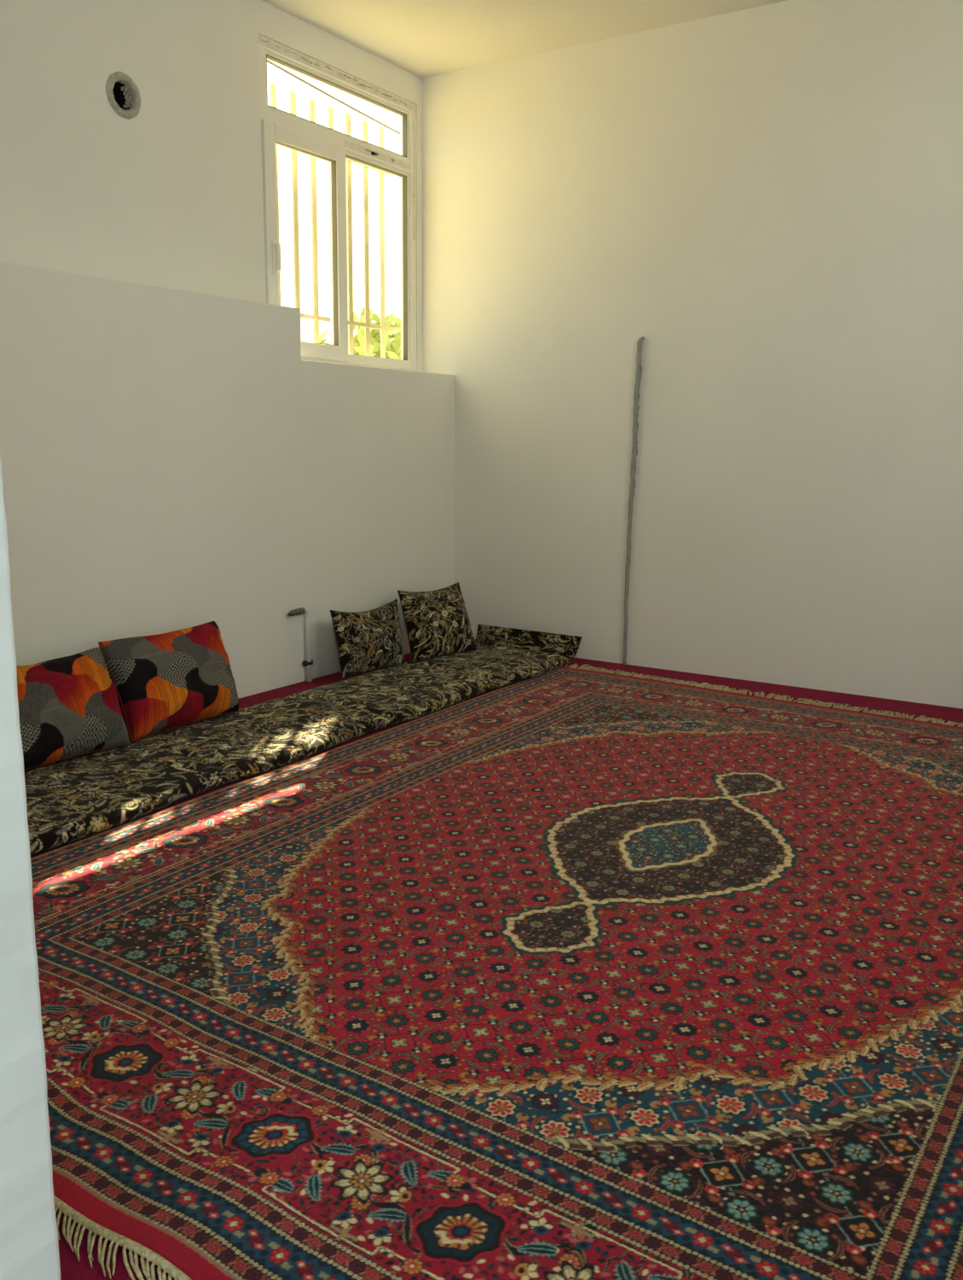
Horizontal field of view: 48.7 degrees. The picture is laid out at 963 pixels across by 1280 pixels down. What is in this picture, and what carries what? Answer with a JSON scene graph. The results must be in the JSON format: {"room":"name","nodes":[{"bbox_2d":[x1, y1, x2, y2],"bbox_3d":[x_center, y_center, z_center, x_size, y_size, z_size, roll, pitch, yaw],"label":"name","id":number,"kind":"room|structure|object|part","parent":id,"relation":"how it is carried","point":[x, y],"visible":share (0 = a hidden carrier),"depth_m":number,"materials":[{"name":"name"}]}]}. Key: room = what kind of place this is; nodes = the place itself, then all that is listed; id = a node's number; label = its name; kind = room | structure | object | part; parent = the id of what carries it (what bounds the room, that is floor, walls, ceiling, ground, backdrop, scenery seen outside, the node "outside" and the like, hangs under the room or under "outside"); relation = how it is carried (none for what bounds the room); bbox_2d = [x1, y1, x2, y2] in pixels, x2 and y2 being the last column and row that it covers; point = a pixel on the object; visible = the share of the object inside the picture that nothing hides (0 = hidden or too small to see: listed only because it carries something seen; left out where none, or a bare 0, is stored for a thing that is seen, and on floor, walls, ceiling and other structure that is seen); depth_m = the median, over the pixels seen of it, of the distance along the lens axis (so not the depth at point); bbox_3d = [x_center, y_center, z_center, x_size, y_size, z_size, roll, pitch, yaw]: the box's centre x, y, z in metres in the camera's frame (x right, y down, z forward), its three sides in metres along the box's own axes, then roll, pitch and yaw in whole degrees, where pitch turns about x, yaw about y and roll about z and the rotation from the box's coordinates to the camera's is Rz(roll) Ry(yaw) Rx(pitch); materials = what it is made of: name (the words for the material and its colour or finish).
{"room":"living room","nodes":[
{"label":"living room","id":0,"kind":"room"},
{"bbox_2d":[0,448,60,1279],"bbox_3d":[-1.807,-0.763,1.779,2.806,3.230,0.300,7,13,32],"label":"wall","id":1,"kind":"structure","parent":0,"point":[29,1243],"depth_m":1.33,"materials":[{"name":"paint"}]},
{"bbox_2d":[0,0,422,371],"bbox_3d":[-1.723,-1.244,4.354,0.097,3.230,4.888,7,13,32],"label":"wall","id":2,"kind":"structure","parent":0,"point":[169,194],"depth_m":4.55,"materials":[{"name":"white paint"}]},
{"bbox_2d":[105,71,140,119],"bbox_3d":[-1.630,-2.282,4.515,0.362,0.178,0.180,7,13,32],"label":"flue collar","id":3,"kind":"object","parent":2,"relation":"attached to","point":[123,94],"visible":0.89,"depth_m":4.45,"materials":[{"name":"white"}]},
{"bbox_2d":[0,261,454,698],"bbox_3d":[-1.496,-0.562,4.540,0.233,1.825,4.538,7,13,32],"label":"wall ledge","id":4,"kind":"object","parent":2,"relation":"attached to","point":[172,459],"visible":0.96,"depth_m":4.70,"materials":[{"name":"white paint"}]},
{"bbox_2d":[287,607,313,681],"bbox_3d":[-0.908,0.029,5.327,0.041,0.384,0.169,7,13,32],"label":"gas pipe","id":5,"kind":"object","parent":4,"relation":"attached to","point":[309,661],"visible":1,"depth_m":5.36,"materials":[{"name":"white metal"}]},
{"bbox_2d":[290,149,300,309],"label":"bar","id":6,"kind":"object","parent":2,"relation":"in","point":[293,154],"depth_m":5.61,"materials":[{"name":"beige paint"}]},
{"bbox_2d":[300,156,330,343],"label":"bar","id":7,"kind":"object","parent":2,"relation":"in","point":[316,317],"depth_m":5.74,"materials":[{"name":"beige paint"}]},
{"bbox_2d":[257,33,416,370],"bbox_3d":[-0.725,-2.224,5.655,0.126,1.467,1.258,7,13,32],"label":"window","id":8,"kind":"structure","parent":2,"relation":"in","point":[280,127],"depth_m":5.60,"materials":[{"name":"white plastic"}]},
{"bbox_3d":[-1.003,-1.870,5.207,0.038,0.160,0.026,7,13,32],"label":"handle","id":9,"kind":"part","parent":8,"relation":"part of","materials":[{"name":"white plastic"}]},
{"bbox_3d":[-0.901,-1.997,5.430,0.056,1.084,0.603,7,13,32],"label":"sash","id":10,"kind":"part","parent":8,"relation":"part of","materials":[{"name":"white plastic"}]},
{"bbox_2d":[345,158,401,357],"label":"bars","id":11,"kind":"object","parent":2,"relation":"in","point":[366,324],"depth_m":6.10,"materials":[{"name":"beige paint"}]},
{"bbox_3d":[-0.851,-1.756,5.802,0.094,0.022,1.320,7,13,32],"label":"rail","id":12,"kind":"part","parent":11,"relation":"part of","materials":[{"name":"yellow metal"}]},
{"bbox_3d":[-0.842,-2.616,5.641,0.094,0.022,1.320,7,13,32],"label":"rail","id":13,"kind":"part","parent":11,"relation":"part of","materials":[{"name":"yellow metal"}]},
{"bbox_2d":[30,652,962,1279],"bbox_3d":[0.199,0.636,3.518,4.820,0.120,5.038,7,13,32],"label":"floor","id":14,"kind":"structure","parent":0,"point":[71,1268],"depth_m":5.01,"materials":[{"name":"red fabric"}]},
{"bbox_2d":[24,624,581,855],"bbox_3d":[-0.863,0.328,4.327,0.678,0.165,4.208,7,13,32],"label":"mattress","id":15,"kind":"object","parent":14,"relation":"on","point":[69,800],"visible":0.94,"depth_m":4.15,"materials":[{"name":"fabric"}]},
{"bbox_2d":[16,646,128,771],"bbox_3d":[-1.565,0.256,3.858,0.328,0.350,0.627,7,13,32],"label":"cushion","id":16,"kind":"object","parent":15,"relation":"on","point":[69,707],"visible":0.86,"depth_m":3.82,"materials":[{"name":"multicoloured fabric"}]},
{"bbox_2d":[98,620,238,742],"bbox_3d":[-1.246,0.156,4.366,0.338,0.366,0.664,7,13,32],"label":"cushion","id":17,"kind":"object","parent":15,"relation":"on","point":[167,681],"visible":0.99,"depth_m":4.24,"materials":[{"name":"multicoloured fabric"}]},
{"bbox_2d":[330,599,404,679],"bbox_3d":[-0.555,-0.018,5.468,0.230,0.317,0.639,7,13,32],"label":"cushion","id":18,"kind":"object","parent":15,"relation":"on","point":[369,640],"visible":1,"depth_m":5.36,"materials":[{"name":"fabric"}]},
{"bbox_2d":[397,581,477,663],"bbox_3d":[-0.213,-0.111,5.861,0.317,0.351,0.720,7,13,32],"label":"cushion","id":19,"kind":"object","parent":15,"relation":"on","point":[438,622],"visible":1,"depth_m":5.75,"materials":[{"name":"fabric"}]},
{"bbox_2d":[30,663,962,1279],"bbox_3d":[0.567,0.602,3.307,3.189,0.033,4.323,7,13,32],"label":"rug","id":20,"kind":"object","parent":14,"relation":"on","point":[564,973],"visible":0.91,"depth_m":2.31,"materials":[{"name":"red fabric"}]},
{"bbox_3d":[-0.539,0.910,1.598,2.917,0.033,0.040,8,13,33],"label":"cord","id":21,"kind":"part","parent":20,"relation":"part of","materials":[{"name":"beige fabric"}]},
{"bbox_3d":[1.672,0.323,4.884,3.065,0.011,0.008,8,13,35],"label":"cord","id":22,"kind":"part","parent":20,"relation":"part of","materials":[{"name":"beige fabric"}]},
{"bbox_2d":[261,0,787,78],"bbox_3d":[-0.177,-2.352,1.168,6.050,0.150,8.438,7,13,32],"label":"ceiling","id":23,"kind":"structure","parent":0,"point":[423,38],"depth_m":5.23,"materials":[{"name":"white paint"}]},
{"bbox_2d":[422,0,962,709],"bbox_3d":[1.587,-1.370,5.202,4.720,3.230,0.150,7,13,32],"label":"wall","id":24,"kind":"structure","parent":0,"point":[770,197],"depth_m":5.36,"materials":[{"name":"white paint"}]},
{"bbox_2d":[622,336,645,664],"bbox_3d":[0.814,-0.723,5.719,0.061,1.751,0.029,7,13,32],"label":"conduit","id":25,"kind":"object","parent":24,"relation":"attached to","point":[638,372],"visible":1,"depth_m":5.69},
{"label":"outside","id":26,"kind":"structure","parent":0,"visible":0},
{"bbox_2d":[267,59,401,134],"bbox_3d":[-0.856,-3.649,7.291,0.016,0.274,3.201,7,13,32],"label":"cable","id":27,"kind":"object","parent":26,"point":[268,61],"visible":0.39,"depth_m":7.06,"materials":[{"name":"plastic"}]},
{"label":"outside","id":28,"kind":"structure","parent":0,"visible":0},
{"bbox_3d":[-15.975,-4.710,33.893,56.030,0.100,80.000,7,13,32],"label":"yard","id":29,"kind":"structure","parent":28,"visible":0},
{"bbox_2d":[319,327,373,354],"bbox_3d":[-1.444,-1.572,10.220,1.232,2.740,1.331,-1,11,-6],"label":"bush","id":30,"kind":"object","parent":29,"relation":"on","point":[322,336],"visible":0.02,"depth_m":10.01,"materials":[{"name":"green plant"}]},
{"bbox_2d":[353,306,401,359],"bbox_3d":[-1.269,-2.206,12.313,1.236,3.216,1.217,-6,12,-30],"label":"bush","id":31,"kind":"object","parent":29,"relation":"on","point":[392,351],"visible":0.08,"depth_m":11.95,"materials":[{"name":"green plant"}]}
]}

